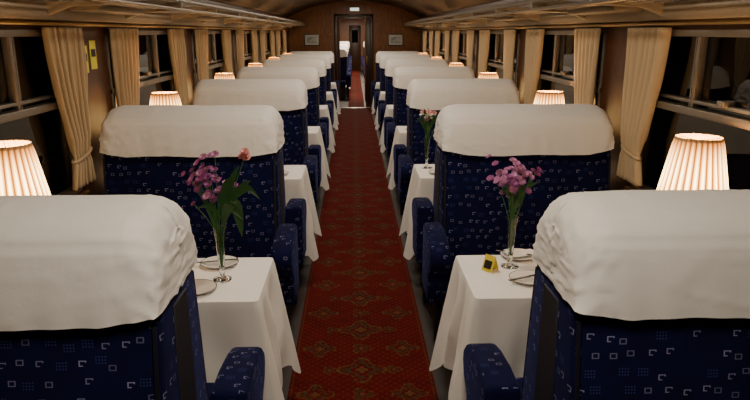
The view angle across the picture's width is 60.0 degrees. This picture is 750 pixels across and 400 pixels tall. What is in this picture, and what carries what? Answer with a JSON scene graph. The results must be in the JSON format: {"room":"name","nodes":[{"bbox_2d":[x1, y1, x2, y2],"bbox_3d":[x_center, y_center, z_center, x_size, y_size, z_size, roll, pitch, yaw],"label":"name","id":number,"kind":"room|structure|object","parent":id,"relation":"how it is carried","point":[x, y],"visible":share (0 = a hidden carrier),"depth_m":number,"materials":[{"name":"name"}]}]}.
{"room":"train carriage","nodes":[
{"label":"train carriage","id":0,"kind":"room"},
{"bbox_2d":[0,0,289,194],"bbox_3d":[-1.656,-1.019,6.631,0.060,2.008,16.170,0,15,-2],"label":"wall","id":1,"kind":"structure","parent":0,"point":[99,90],"depth_m":3.62,"materials":[{"name":"brown wood"}]},
{"bbox_2d":[0,36,71,194],"bbox_3d":[-1.525,-0.254,2.539,0.006,0.800,1.480,0,15,-2],"label":"pane","id":2,"kind":"object","parent":1,"relation":"attached to","point":[46,132],"visible":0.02,"depth_m":2.97,"materials":[{"name":"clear glass"}]},
{"bbox_2d":[0,29,82,194],"bbox_3d":[-1.497,-0.254,2.540,0.050,0.800,1.480,0,15,-2],"label":"frame","id":3,"kind":"object","parent":1,"relation":"attached to","point":[17,111],"visible":0.51,"depth_m":2.71,"materials":[{"name":"wood"}]},
{"bbox_2d":[88,40,97,68],"bbox_3d":[-1.525,-0.786,3.518,0.004,0.150,0.080,0,15,-2],"label":"notice","id":4,"kind":"object","parent":1,"relation":"attached to","point":[92,49],"visible":1,"depth_m":3.52,"materials":[{"name":"yellow paper"}]},
{"bbox_2d":[105,30,174,108],"bbox_3d":[-1.563,-0.762,4.505,0.050,0.800,1.480,0,15,-2],"label":"frame","id":5,"kind":"object","parent":1,"relation":"attached to","point":[157,78],"visible":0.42,"depth_m":4.50,"materials":[{"name":"wood"}]},
{"bbox_2d":[111,35,173,106],"bbox_3d":[-1.591,-0.762,4.504,0.006,0.800,1.480,0,15,-2],"label":"pane","id":6,"kind":"object","parent":1,"relation":"attached to","point":[145,48],"visible":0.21,"depth_m":4.63,"materials":[{"name":"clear glass"}]},
{"bbox_2d":[0,0,290,28],"bbox_3d":[-1.599,-1.760,6.441,0.056,0.078,16.050,0,15,-2],"label":"trim","id":7,"kind":"structure","parent":1,"relation":"attached to","point":[9,9],"depth_m":3.33,"materials":[{"name":"brown wood"}]},
{"bbox_2d":[0,20,290,30],"bbox_3d":[-1.584,-1.707,6.456,0.016,0.016,16.050,0,15,-2],"label":"rail","id":8,"kind":"object","parent":1,"relation":"attached to","point":[5,22],"visible":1,"depth_m":3.49,"materials":[{"name":"brown wood"}]},
{"bbox_2d":[41,27,95,189],"bbox_3d":[-1.473,-0.443,3.169,0.059,0.770,0.421,0,15,-1],"label":"window curtain","id":9,"kind":"object","parent":8,"relation":"hanging from","point":[64,48],"visible":1,"depth_m":3.16,"materials":[{"name":"fabric"}]},
{"bbox_2d":[108,28,139,106],"bbox_3d":[-1.500,-0.648,3.963,0.059,0.770,0.423,-1,15,-3],"label":"window curtain","id":10,"kind":"object","parent":8,"relation":"hanging from","point":[124,43],"visible":0.6,"depth_m":3.88,"materials":[{"name":"fabric"}]},
{"bbox_2d":[167,29,188,104],"bbox_3d":[-1.539,-0.950,5.132,0.059,0.770,0.425,0,15,0],"label":"window curtain","id":11,"kind":"object","parent":8,"relation":"hanging from","point":[176,40],"visible":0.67,"depth_m":5.06,"materials":[{"name":"fabric"}]},
{"bbox_2d":[193,30,208,81],"bbox_3d":[-1.566,-1.156,5.927,0.059,0.770,0.421,-1,15,-3],"label":"window curtain","id":12,"kind":"object","parent":8,"relation":"hanging from","point":[200,36],"visible":0.53,"depth_m":5.81,"materials":[{"name":"fabric"}]},
{"bbox_2d":[221,30,232,72],"bbox_3d":[-1.605,-1.458,7.098,0.059,0.770,0.421,0,15,-1],"label":"window curtain","id":13,"kind":"object","parent":8,"relation":"hanging from","point":[225,34],"visible":0.6,"depth_m":6.98,"materials":[{"name":"fabric"}]},
{"bbox_2d":[235,30,243,72],"bbox_3d":[-1.631,-1.664,7.892,0.059,0.770,0.423,-1,15,-3],"label":"window curtain","id":14,"kind":"object","parent":8,"relation":"hanging from","point":[239,34],"visible":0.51,"depth_m":7.75,"materials":[{"name":"fabric"}]},
{"bbox_2d":[250,30,257,62],"bbox_3d":[-1.670,-1.966,9.060,0.059,0.770,0.425,0,15,0],"label":"window curtain","id":15,"kind":"object","parent":8,"relation":"hanging from","point":[254,44],"visible":0.56,"depth_m":8.93,"materials":[{"name":"fabric"}]},
{"bbox_2d":[259,30,265,62],"bbox_3d":[-1.697,-2.172,9.856,0.059,0.770,0.421,-1,15,-3],"label":"window curtain","id":16,"kind":"object","parent":8,"relation":"hanging from","point":[261,33],"visible":0.56,"depth_m":9.71,"materials":[{"name":"fabric"}]},
{"bbox_2d":[269,31,274,56],"bbox_3d":[-1.736,-2.474,11.027,0.059,0.770,0.421,0,15,-1],"label":"window curtain","id":17,"kind":"object","parent":8,"relation":"hanging from","point":[271,33],"visible":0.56,"depth_m":10.87,"materials":[{"name":"fabric"}]},
{"bbox_2d":[275,31,279,56],"bbox_3d":[-1.762,-2.680,11.821,0.059,0.770,0.423,-1,15,-3],"label":"window curtain","id":18,"kind":"object","parent":8,"relation":"hanging from","point":[277,33],"visible":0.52,"depth_m":11.67,"materials":[{"name":"fabric"}]},
{"bbox_2d":[282,31,286,52],"bbox_3d":[-1.801,-2.982,12.989,0.059,0.770,0.425,0,15,0],"label":"window curtain","id":19,"kind":"object","parent":8,"relation":"hanging from","point":[283,32],"visible":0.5,"depth_m":12.82,"materials":[{"name":"fabric"}]},
{"bbox_2d":[35,0,306,27],"bbox_3d":[-1.426,-1.812,6.434,0.391,0.166,16.050,0,15,-2],"label":"luggage rack","id":20,"kind":"object","parent":1,"relation":"attached to","point":[204,12],"visible":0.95,"depth_m":3.87,"materials":[{"name":"wood"}]},
{"bbox_2d":[193,34,222,82],"bbox_3d":[-1.656,-1.270,6.468,0.006,0.800,1.480,0,15,-2],"label":"pane","id":21,"kind":"object","parent":1,"relation":"attached to","point":[213,71],"visible":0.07,"depth_m":6.78,"materials":[{"name":"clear glass"}]},
{"bbox_2d":[191,31,224,85],"bbox_3d":[-1.628,-1.270,6.469,0.050,0.800,1.480,0,15,-2],"label":"frame","id":22,"kind":"object","parent":1,"relation":"attached to","point":[214,61],"visible":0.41,"depth_m":6.58,"materials":[{"name":"wood"}]},
{"bbox_2d":[233,31,252,78],"bbox_3d":[-1.694,-1.778,8.433,0.050,0.800,1.480,0,15,-2],"label":"frame","id":23,"kind":"object","parent":1,"relation":"attached to","point":[246,53],"visible":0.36,"depth_m":8.56,"materials":[{"name":"wood"}]},
{"bbox_2d":[235,33,250,71],"bbox_3d":[-1.722,-1.778,8.432,0.006,0.800,1.480,0,15,-2],"label":"pane","id":24,"kind":"object","parent":1,"relation":"attached to","point":[246,62],"visible":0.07,"depth_m":8.85,"materials":[{"name":"clear glass"}]},
{"bbox_2d":[258,31,270,62],"bbox_3d":[-1.759,-2.286,10.398,0.050,0.800,1.480,0,15,-2],"label":"frame","id":25,"kind":"object","parent":1,"relation":"attached to","point":[266,32],"visible":0.3,"depth_m":10.54,"materials":[{"name":"wood"}]},
{"bbox_2d":[337,17,365,100],"bbox_3d":[-0.474,-3.403,15.236,2.880,2.300,1.600,0,15,-2],"label":"wall","id":26,"kind":"structure","parent":0,"point":[338,18],"depth_m":15.92,"materials":[{"name":"brown wood"}]},
{"bbox_2d":[340,19,363,69],"bbox_3d":[-0.719,-5.304,22.585,3.000,2.300,13.710,0,15,-2],"label":"wall","id":27,"kind":"structure","parent":0,"point":[344,23],"depth_m":28.99,"materials":[{"name":"brown wood"}]},
{"bbox_2d":[349,25,360,69],"bbox_3d":[-0.898,-6.833,29.177,0.520,1.940,0.054,0,15,-2],"label":"door","id":28,"kind":"structure","parent":27,"relation":"in","point":[354,30],"depth_m":29.13,"materials":[{"name":"brown wood"}]},
{"bbox_2d":[288,1,419,80],"bbox_3d":[-0.447,-3.220,14.427,2.880,2.350,0.060,0,15,-2],"label":"wall","id":29,"kind":"structure","parent":0,"point":[387,19],"depth_m":14.24,"materials":[{"name":"brown wood"}]},
{"bbox_2d":[304,34,319,45],"bbox_3d":[-1.385,-3.515,14.271,0.340,0.260,0.030,0,15,-2],"label":"framed picture","id":30,"kind":"object","parent":29,"relation":"attached to","point":[309,39],"visible":1,"depth_m":14.26,"materials":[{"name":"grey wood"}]},
{"bbox_2d":[334,14,372,107],"bbox_3d":[-0.467,-3.073,14.459,0.860,2.050,0.110,0,15,-2],"label":"door frame","id":31,"kind":"structure","parent":29,"relation":"attached to","point":[335,15],"depth_m":14.29,"materials":[{"name":"brown wood"}]},
{"bbox_2d":[365,17,370,106],"bbox_3d":[-0.111,-3.075,14.586,0.200,1.970,0.055,0,15,-2],"label":"door","id":32,"kind":"structure","parent":29,"relation":"in","point":[367,19],"depth_m":14.56,"materials":[{"name":"brown wood"}]},
{"bbox_2d":[388,34,402,45],"bbox_3d":[0.454,-3.530,14.329,0.340,0.260,0.030,0,15,-2],"label":"framed picture","id":33,"kind":"object","parent":29,"relation":"attached to","point":[393,39],"visible":1,"depth_m":14.31,"materials":[{"name":"brown wood"}]},
{"bbox_2d":[210,0,501,17],"bbox_3d":[-0.187,-2.149,6.388,2.955,0.388,16.170,0,15,-2],"label":"ceiling","id":34,"kind":"structure","parent":0,"point":[285,8],"depth_m":10.68,"materials":[{"name":"paint"}]},
{"bbox_2d":[282,70,452,399],"bbox_3d":[-0.432,-1.919,14.267,3.000,0.072,31.400,0,15,-2],"label":"floor","id":35,"kind":"structure","parent":0,"point":[442,375],"depth_m":4.18,"materials":[{"name":"carpet"}]},
{"bbox_2d":[0,194,264,399],"bbox_3d":[-0.871,0.617,1.712,1.013,1.288,1.160,0,15,-2],"label":"seat","id":36,"kind":"object","parent":35,"relation":"on","point":[98,296],"visible":1,"depth_m":1.46,"materials":[{"name":"white fabric"}]},
{"bbox_2d":[99,105,306,314],"bbox_3d":[-0.937,0.110,3.676,1.022,1.287,1.160,0,15,-2],"label":"seat","id":37,"kind":"object","parent":35,"relation":"on","point":[146,149],"visible":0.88,"depth_m":3.41,"materials":[{"name":"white fabric"}]},
{"bbox_2d":[193,79,320,203],"bbox_3d":[-1.003,-0.399,5.640,1.022,1.288,1.160,0,15,-2],"label":"seat","id":38,"kind":"object","parent":35,"relation":"on","point":[289,97],"visible":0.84,"depth_m":5.35,"materials":[{"name":"white fabric"}]},
{"bbox_2d":[236,66,328,155],"bbox_3d":[-1.069,-0.907,7.605,1.022,1.287,1.160,0,15,-2],"label":"seat","id":39,"kind":"object","parent":35,"relation":"on","point":[309,76],"visible":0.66,"depth_m":7.32,"materials":[{"name":"white fabric"}]},
{"bbox_2d":[262,59,333,150],"bbox_3d":[-1.135,-1.415,9.569,1.023,1.288,1.160,0,15,-2],"label":"seat","id":40,"kind":"object","parent":35,"relation":"on","point":[320,65],"visible":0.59,"depth_m":9.30,"materials":[{"name":"white fabric"}]},
{"bbox_2d":[278,55,336,129],"bbox_3d":[-1.199,-1.923,11.533,1.022,1.287,1.160,0,15,-2],"label":"seat","id":41,"kind":"object","parent":35,"relation":"on","point":[326,58],"visible":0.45,"depth_m":11.27,"materials":[{"name":"white fabric"}]},
{"bbox_2d":[290,51,338,96],"bbox_3d":[-1.265,-2.431,13.498,1.022,1.288,1.160,0,15,-2],"label":"seat","id":42,"kind":"object","parent":35,"relation":"on","point":[331,54],"visible":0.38,"depth_m":13.24,"materials":[{"name":"white fabric"}]},
{"bbox_2d":[340,47,350,98],"bbox_3d":[-1.140,-3.319,16.930,1.023,1.288,1.160,0,15,-2],"label":"seat","id":43,"kind":"object","parent":35,"relation":"on","point":[345,76],"visible":0.27,"depth_m":16.68,"materials":[{"name":"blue fabric"}]},
{"bbox_2d":[348,70,364,106],"bbox_3d":[-0.664,-3.996,22.130,0.380,0.012,15.010,0,15,-2],"label":"area rug","id":44,"kind":"object","parent":35,"relation":"on","point":[356,99],"visible":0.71,"depth_m":18.46,"materials":[{"name":"red carpet"}]},
{"bbox_2d":[287,108,438,399],"bbox_3d":[-0.186,-0.059,6.908,0.710,0.012,16.010,0,15,-2],"label":"carpet","id":45,"kind":"object","parent":35,"relation":"on","point":[361,337],"visible":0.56,"depth_m":4.21,"materials":[{"name":"red carpet"}]},
{"bbox_2d":[371,51,419,115],"bbox_3d":[0.440,-2.445,13.551,1.023,1.288,1.160,0,15,-2],"label":"seat","id":46,"kind":"object","parent":35,"relation":"on","point":[379,54],"visible":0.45,"depth_m":13.29,"materials":[{"name":"white fabric"}]},
{"bbox_2d":[374,54,431,129],"bbox_3d":[0.505,-1.936,11.587,1.021,1.287,1.160,0,15,-2],"label":"seat","id":47,"kind":"object","parent":35,"relation":"on","point":[384,58],"visible":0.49,"depth_m":11.31,"materials":[{"name":"white fabric"}]},
{"bbox_2d":[378,59,448,130],"bbox_3d":[0.570,-1.429,9.622,1.021,1.288,1.160,0,15,-2],"label":"seat","id":48,"kind":"object","parent":35,"relation":"on","point":[391,64],"visible":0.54,"depth_m":9.35,"materials":[{"name":"white fabric"}]},
{"bbox_2d":[384,66,474,159],"bbox_3d":[0.636,-0.920,7.658,1.021,1.287,1.160,0,15,-2],"label":"seat","id":49,"kind":"object","parent":35,"relation":"on","point":[402,75],"visible":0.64,"depth_m":7.38,"materials":[{"name":"white fabric"}]},
{"bbox_2d":[393,78,519,234],"bbox_3d":[0.703,-0.413,5.694,1.023,1.288,1.160,0,15,-2],"label":"seat","id":50,"kind":"object","parent":35,"relation":"on","point":[434,94],"visible":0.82,"depth_m":5.40,"materials":[{"name":"white fabric"}]},
{"bbox_2d":[412,104,614,344],"bbox_3d":[0.767,0.096,3.729,1.021,1.287,1.160,0,15,-2],"label":"seat","id":51,"kind":"object","parent":35,"relation":"on","point":[571,144],"visible":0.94,"depth_m":3.48,"materials":[{"name":"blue fabric"}]},
{"bbox_2d":[463,189,749,399],"bbox_3d":[0.831,0.604,1.765,1.011,1.288,1.160,0,15,-2],"label":"seat","id":52,"kind":"object","parent":35,"relation":"on","point":[637,294],"visible":1,"depth_m":1.50,"materials":[{"name":"white fabric"}]},
{"bbox_3d":[-0.944,0.666,2.673,0.990,0.712,0.450,0,15,-2],"label":"dining table","id":53,"kind":"object","parent":35,"relation":"on","visible":0},
{"bbox_2d":[192,257,300,399],"bbox_3d":[-0.887,0.584,2.651,1.116,0.558,0.646,0,15,-2],"label":"tablecloth","id":54,"kind":"object","parent":53,"relation":"on","point":[249,309],"visible":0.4,"depth_m":2.42,"materials":[{"name":"fabric"}]},
{"bbox_2d":[0,140,50,195],"bbox_3d":[-1.310,0.075,2.373,0.267,0.565,0.267,0,15,-2],"label":"table lamp","id":55,"kind":"object","parent":54,"relation":"on","point":[21,173],"visible":0.59,"depth_m":2.27,"materials":[{"name":"white fabric"}]},
{"bbox_2d":[195,279,216,294],"bbox_3d":[-0.680,0.336,2.462,0.160,0.015,0.160,0,15,-2],"label":"plate","id":56,"kind":"object","parent":54,"relation":"on","point":[203,286],"visible":0.48,"depth_m":2.49,"materials":[{"name":"white ceramic"}]},
{"bbox_2d":[197,255,238,268],"bbox_3d":[-0.654,0.262,2.733,0.159,0.022,0.159,9,17,32],"label":"plate","id":57,"kind":"object","parent":54,"relation":"on","point":[209,262],"visible":0.73,"depth_m":2.74,"materials":[{"name":"ceramic"}]},
{"bbox_2d":[181,148,258,282],"bbox_3d":[-0.585,0.058,2.511,0.293,0.528,0.145,0,15,-2],"label":"flower vase","id":58,"kind":"object","parent":54,"relation":"on","point":[229,203],"visible":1,"depth_m":2.48,"materials":[{"name":"clear glass"}]},
{"bbox_3d":[0.870,0.651,2.729,0.990,0.712,0.450,0,15,-2],"label":"dining table","id":59,"kind":"object","parent":35,"relation":"on","visible":0},
{"bbox_2d":[429,255,536,399],"bbox_3d":[0.814,0.569,2.707,1.114,0.557,0.643,0,15,-2],"label":"tablecloth","id":60,"kind":"object","parent":59,"relation":"on","point":[480,306],"visible":0.34,"depth_m":2.48,"materials":[{"name":"fabric"}]},
{"bbox_2d":[481,254,498,272],"bbox_3d":[0.474,0.257,2.666,0.050,0.065,0.052,-12,19,-39],"label":"tent card","id":61,"kind":"object","parent":60,"relation":"on","point":[490,262],"visible":1,"depth_m":2.66,"materials":[{"name":"yellow paper"}]},
{"bbox_2d":[486,154,541,269],"bbox_3d":[0.562,0.053,2.657,0.226,0.466,0.142,0,15,-2],"label":"flower vase","id":62,"kind":"object","parent":60,"relation":"on","point":[515,181],"visible":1,"depth_m":2.63,"materials":[{"name":"clear glass"}]},
{"bbox_2d":[496,248,532,260],"bbox_3d":[0.619,0.232,2.824,0.171,0.035,0.160,0,15,-2],"label":"plate","id":63,"kind":"object","parent":60,"relation":"on","point":[519,254],"visible":0.72,"depth_m":2.81,"materials":[{"name":"ceramic"}]},
{"bbox_2d":[508,270,534,284],"bbox_3d":[0.608,0.307,2.559,0.159,0.022,0.159,6,16,22],"label":"plate","id":64,"kind":"object","parent":60,"relation":"on","point":[526,277],"visible":0.63,"depth_m":2.57,"materials":[{"name":"ceramic"}]},
{"bbox_2d":[657,133,728,189],"bbox_3d":[1.227,0.034,2.530,0.267,0.565,0.267,0,15,-2],"label":"table lamp","id":65,"kind":"object","parent":60,"relation":"on","point":[693,161],"visible":0.68,"depth_m":2.41,"materials":[{"name":"white fabric"}]},
{"bbox_3d":[-1.009,0.158,4.637,0.990,0.712,0.450,0,15,-2],"label":"dining table","id":66,"kind":"object","parent":35,"relation":"on","visible":0},
{"bbox_2d":[284,165,321,260],"bbox_3d":[-0.953,0.073,4.619,1.115,0.555,0.645,0,15,-2],"label":"tablecloth","id":67,"kind":"object","parent":66,"relation":"on","point":[297,181],"visible":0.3,"depth_m":4.41,"materials":[{"name":"fabric"}]},
{"bbox_2d":[149,91,181,104],"bbox_3d":[-1.375,-0.428,4.318,0.267,0.565,0.267,0,15,-2],"label":"table lamp","id":68,"kind":"object","parent":67,"relation":"on","point":[156,98],"visible":0.34,"depth_m":4.19,"materials":[{"name":"white fabric"}]},
{"bbox_3d":[0.805,0.143,4.694,0.990,0.712,0.450,0,15,-2],"label":"dining table","id":69,"kind":"object","parent":35,"relation":"on","visible":0},
{"bbox_2d":[399,164,434,259],"bbox_3d":[0.747,0.060,4.670,1.116,0.555,0.644,0,15,-2],"label":"tablecloth","id":70,"kind":"object","parent":69,"relation":"on","point":[421,184],"visible":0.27,"depth_m":4.47,"materials":[{"name":"fabric"}]},
{"bbox_2d":[417,108,437,168],"bbox_3d":[0.380,-0.438,4.623,0.146,0.430,0.181,-10,18,-35],"label":"flower vase","id":71,"kind":"object","parent":70,"relation":"on","point":[427,127],"visible":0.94,"depth_m":4.61,"materials":[{"name":"clear glass"}]},
{"bbox_2d":[534,90,564,103],"bbox_3d":[1.165,-0.449,4.398,0.267,0.565,0.267,0,15,-2],"label":"table lamp","id":72,"kind":"object","parent":70,"relation":"on","point":[545,96],"visible":0.35,"depth_m":4.27,"materials":[{"name":"white fabric"}]},
{"bbox_3d":[-1.075,-0.350,6.601,0.990,0.712,0.450,0,15,-2],"label":"dining table","id":73,"kind":"object","parent":35,"relation":"on","visible":0},
{"bbox_2d":[308,126,330,189],"bbox_3d":[-1.017,-0.433,6.582,1.116,0.559,0.644,0,15,-2],"label":"tablecloth","id":74,"kind":"object","parent":73,"relation":"on","point":[314,132],"visible":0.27,"depth_m":6.37,"materials":[{"name":"fabric"}]},
{"bbox_2d":[214,73,234,78],"bbox_3d":[-1.441,-0.936,6.282,0.267,0.565,0.267,0,15,-2],"label":"table lamp","id":75,"kind":"object","parent":74,"relation":"on","point":[217,75],"visible":0.13,"depth_m":6.15,"materials":[{"name":"white fabric"}]},
{"bbox_3d":[0.739,-0.365,6.658,0.990,0.712,0.450,0,15,-2],"label":"dining table","id":76,"kind":"object","parent":35,"relation":"on","visible":0},
{"bbox_2d":[386,126,406,189],"bbox_3d":[0.682,-0.448,6.633,1.115,0.554,0.645,0,15,-2],"label":"tablecloth","id":77,"kind":"object","parent":76,"relation":"on","point":[400,136],"visible":0.12,"depth_m":6.43,"materials":[{"name":"fabric"}]},
{"bbox_2d":[479,72,497,77],"bbox_3d":[1.099,-0.957,6.362,0.267,0.565,0.267,0,15,-2],"label":"table lamp","id":78,"kind":"object","parent":77,"relation":"on","point":[483,74],"visible":0.22,"depth_m":6.23,"materials":[{"name":"white fabric"}]},
{"bbox_3d":[-1.140,-0.858,8.566,0.990,0.712,0.450,0,15,-2],"label":"dining table","id":79,"kind":"object","parent":35,"relation":"on","visible":0},
{"bbox_2d":[319,105,335,152],"bbox_3d":[-1.084,-0.940,8.544,1.116,0.558,0.646,0,15,-2],"label":"tablecloth","id":80,"kind":"object","parent":79,"relation":"on","point":[324,112],"visible":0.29,"depth_m":8.33,"materials":[{"name":"fabric"}]},
{"bbox_3d":[0.674,-0.873,8.622,0.990,0.712,0.450,0,15,-2],"label":"dining table","id":81,"kind":"object","parent":35,"relation":"on","visible":0},
{"bbox_2d":[379,105,392,152],"bbox_3d":[0.617,-0.955,8.600,1.114,0.557,0.643,0,15,-2],"label":"tablecloth","id":82,"kind":"object","parent":81,"relation":"on","point":[389,108],"visible":0.12,"depth_m":8.38,"materials":[{"name":"fabric"}]},
{"bbox_3d":[-1.206,-1.366,10.530,0.990,0.712,0.450,0,15,-2],"label":"dining table","id":83,"kind":"object","parent":35,"relation":"on","visible":0},
{"bbox_2d":[326,92,338,129],"bbox_3d":[-1.149,-1.451,10.511,1.115,0.555,0.645,0,15,-2],"label":"tablecloth","id":84,"kind":"object","parent":83,"relation":"on","point":[329,95],"visible":0.17,"depth_m":10.30,"materials":[{"name":"fabric"}]},
{"bbox_3d":[0.608,-1.381,10.587,0.990,0.712,0.450,0,15,-2],"label":"dining table","id":85,"kind":"object","parent":35,"relation":"on","visible":0},
{"bbox_2d":[374,91,384,129],"bbox_3d":[0.551,-1.464,10.563,1.116,0.555,0.644,0,15,-2],"label":"tablecloth","id":86,"kind":"object","parent":85,"relation":"on","point":[382,93],"visible":0.15,"depth_m":10.35,"materials":[{"name":"fabric"}]},
{"bbox_3d":[-1.271,-1.874,12.494,0.990,0.712,0.450,0,15,-2],"label":"dining table","id":87,"kind":"object","parent":35,"relation":"on","visible":0},
{"bbox_2d":[331,82,340,113],"bbox_3d":[-1.214,-1.957,12.476,1.116,0.559,0.644,0,15,-2],"label":"tablecloth","id":88,"kind":"object","parent":87,"relation":"on","point":[333,84],"visible":0.13,"depth_m":12.26,"materials":[{"name":"fabric"}]},
{"bbox_2d":[420,0,749,190],"bbox_3d":[1.282,-1.042,6.723,0.060,2.008,16.170,0,15,-2],"label":"wall","id":89,"kind":"structure","parent":0,"point":[616,37],"depth_m":3.70,"materials":[{"name":"brown wood"}]},
{"bbox_2d":[426,31,434,56],"bbox_3d":[1.064,-2.817,12.452,0.050,0.800,1.480,0,15,-2],"label":"frame","id":90,"kind":"object","parent":89,"relation":"attached to","point":[427,47],"visible":0.34,"depth_m":12.60,"materials":[{"name":"wood"}]},
{"bbox_2d":[439,31,451,62],"bbox_3d":[1.129,-2.309,10.488,0.050,0.800,1.480,0,15,-2],"label":"frame","id":91,"kind":"object","parent":89,"relation":"attached to","point":[443,32],"visible":0.33,"depth_m":10.62,"materials":[{"name":"wood"}]},
{"bbox_2d":[441,33,450,63],"bbox_3d":[1.157,-2.310,10.489,0.006,0.800,1.480,0,15,-2],"label":"pane","id":92,"kind":"object","parent":89,"relation":"attached to","point":[442,55],"visible":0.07,"depth_m":10.94,"materials":[{"name":"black glass"}]},
{"bbox_2d":[458,31,476,77],"bbox_3d":[1.195,-1.802,8.524,0.050,0.800,1.480,0,15,-2],"label":"frame","id":93,"kind":"object","parent":89,"relation":"attached to","point":[464,53],"visible":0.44,"depth_m":8.65,"materials":[{"name":"wood"}]},
{"bbox_2d":[459,33,475,68],"bbox_3d":[1.223,-1.802,8.524,0.006,0.800,1.480,0,15,-2],"label":"pane","id":94,"kind":"object","parent":89,"relation":"attached to","point":[463,61],"visible":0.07,"depth_m":8.94,"materials":[{"name":"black glass"}]},
{"bbox_2d":[488,34,517,81],"bbox_3d":[1.288,-1.294,6.560,0.006,0.800,1.480,0,15,-2],"label":"pane","id":95,"kind":"object","parent":89,"relation":"attached to","point":[498,71],"visible":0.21,"depth_m":6.73,"materials":[{"name":"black glass"}]},
{"bbox_2d":[487,31,519,84],"bbox_3d":[1.260,-1.294,6.559,0.050,0.800,1.480,0,15,-2],"label":"frame","id":96,"kind":"object","parent":89,"relation":"attached to","point":[495,64],"visible":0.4,"depth_m":6.57,"materials":[{"name":"wood"}]},
{"bbox_2d":[402,0,677,27],"bbox_3d":[1.052,-1.832,6.511,0.391,0.166,16.050,0,15,-2],"label":"luggage rack","id":97,"kind":"object","parent":89,"relation":"attached to","point":[507,12],"visible":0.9,"depth_m":3.95,"materials":[{"name":"wood"}]},
{"bbox_2d":[538,35,601,104],"bbox_3d":[1.354,-0.786,4.596,0.006,0.800,1.480,0,15,-2],"label":"pane","id":98,"kind":"object","parent":89,"relation":"attached to","point":[566,50],"visible":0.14,"depth_m":4.67,"materials":[{"name":"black glass"}]},
{"bbox_2d":[537,30,605,106],"bbox_3d":[1.326,-0.785,4.595,0.050,0.800,1.480,0,15,-2],"label":"frame","id":99,"kind":"object","parent":89,"relation":"attached to","point":[554,77],"visible":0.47,"depth_m":4.54,"materials":[{"name":"wood"}]},
{"bbox_2d":[418,19,749,30],"bbox_3d":[1.210,-1.729,6.543,0.016,0.016,16.050,0,15,-2],"label":"rail","id":100,"kind":"object","parent":89,"relation":"attached to","point":[745,21],"visible":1,"depth_m":3.25,"materials":[{"name":"brown wood"}]},
{"bbox_2d":[423,31,426,52],"bbox_3d":[0.995,-3.005,13.076,0.059,0.770,0.425,0,15,0],"label":"window curtain","id":101,"kind":"object","parent":100,"relation":"hanging from","point":[424,32],"visible":0.49,"depth_m":12.89,"materials":[{"name":"fabric"}]},
{"bbox_2d":[430,31,433,56],"bbox_3d":[1.034,-2.703,11.908,0.059,0.770,0.423,-1,15,-3],"label":"window curtain","id":102,"kind":"object","parent":100,"relation":"hanging from","point":[431,32],"visible":0.58,"depth_m":11.73,"materials":[{"name":"fabric"}]},
{"bbox_2d":[435,31,440,56],"bbox_3d":[1.061,-2.497,11.114,0.059,0.770,0.421,0,15,-1],"label":"window curtain","id":103,"kind":"object","parent":100,"relation":"hanging from","point":[437,33],"visible":0.55,"depth_m":10.96,"materials":[{"name":"fabric"}]},
{"bbox_2d":[445,31,449,62],"bbox_3d":[1.100,-2.194,9.943,0.059,0.770,0.421,-1,15,-3],"label":"window curtain","id":104,"kind":"object","parent":100,"relation":"hanging from","point":[447,33],"visible":0.6,"depth_m":9.78,"materials":[{"name":"fabric"}]},
{"bbox_2d":[452,30,459,62],"bbox_3d":[1.126,-1.989,9.148,0.059,0.770,0.425,0,15,0],"label":"window curtain","id":105,"kind":"object","parent":100,"relation":"hanging from","point":[456,33],"visible":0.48,"depth_m":9.02,"materials":[{"name":"fabric"}]},
{"bbox_2d":[467,30,474,69],"bbox_3d":[1.165,-1.687,7.979,0.059,0.770,0.423,-1,15,-3],"label":"window curtain","id":106,"kind":"object","parent":100,"relation":"hanging from","point":[470,33],"visible":0.53,"depth_m":7.83,"materials":[{"name":"fabric"}]},
{"bbox_2d":[478,30,489,77],"bbox_3d":[1.192,-1.481,7.185,0.059,0.770,0.421,0,15,-1],"label":"window curtain","id":107,"kind":"object","parent":100,"relation":"hanging from","point":[484,35],"visible":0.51,"depth_m":7.07,"materials":[{"name":"fabric"}]},
{"bbox_2d":[503,30,515,80],"bbox_3d":[1.231,-1.178,6.014,0.059,0.770,0.421,-1,15,-3],"label":"window curtain","id":108,"kind":"object","parent":100,"relation":"hanging from","point":[509,35],"visible":0.53,"depth_m":5.89,"materials":[{"name":"fabric"}]},
{"bbox_2d":[523,29,544,103],"bbox_3d":[1.258,-0.973,5.219,0.059,0.770,0.425,0,15,0],"label":"window curtain","id":109,"kind":"object","parent":100,"relation":"hanging from","point":[534,41],"visible":0.76,"depth_m":5.15,"materials":[{"name":"fabric"}]},
{"bbox_2d":[574,28,600,104],"bbox_3d":[1.296,-0.670,4.051,0.059,0.770,0.423,-1,15,-3],"label":"window curtain","id":110,"kind":"object","parent":100,"relation":"hanging from","point":[586,41],"visible":0.56,"depth_m":3.95,"materials":[{"name":"fabric"}]},
{"bbox_2d":[616,27,671,185],"bbox_3d":[1.323,-0.465,3.257,0.059,0.770,0.421,0,15,-1],"label":"window curtain","id":111,"kind":"object","parent":100,"relation":"hanging from","point":[647,50],"visible":1,"depth_m":3.23,"materials":[{"name":"fabric"}]},
{"bbox_2d":[418,0,749,28],"bbox_3d":[1.225,-1.783,6.530,0.056,0.078,16.050,0,15,-2],"label":"trim","id":112,"kind":"structure","parent":89,"relation":"attached to","point":[688,9],"depth_m":2.98,"materials":[{"name":"brown wood"}]},
{"bbox_2d":[630,29,749,189],"bbox_3d":[1.391,-0.278,2.631,0.050,0.800,1.480,0,15,-2],"label":"frame","id":113,"kind":"object","parent":89,"relation":"attached to","point":[693,108],"visible":0.55,"depth_m":2.76,"materials":[{"name":"wood"}]},
{"bbox_2d":[642,36,749,189],"bbox_3d":[1.419,-0.278,2.631,0.006,0.800,1.480,0,15,-2],"label":"pane","id":114,"kind":"object","parent":89,"relation":"attached to","point":[727,65],"visible":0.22,"depth_m":2.74,"materials":[{"name":"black glass"}]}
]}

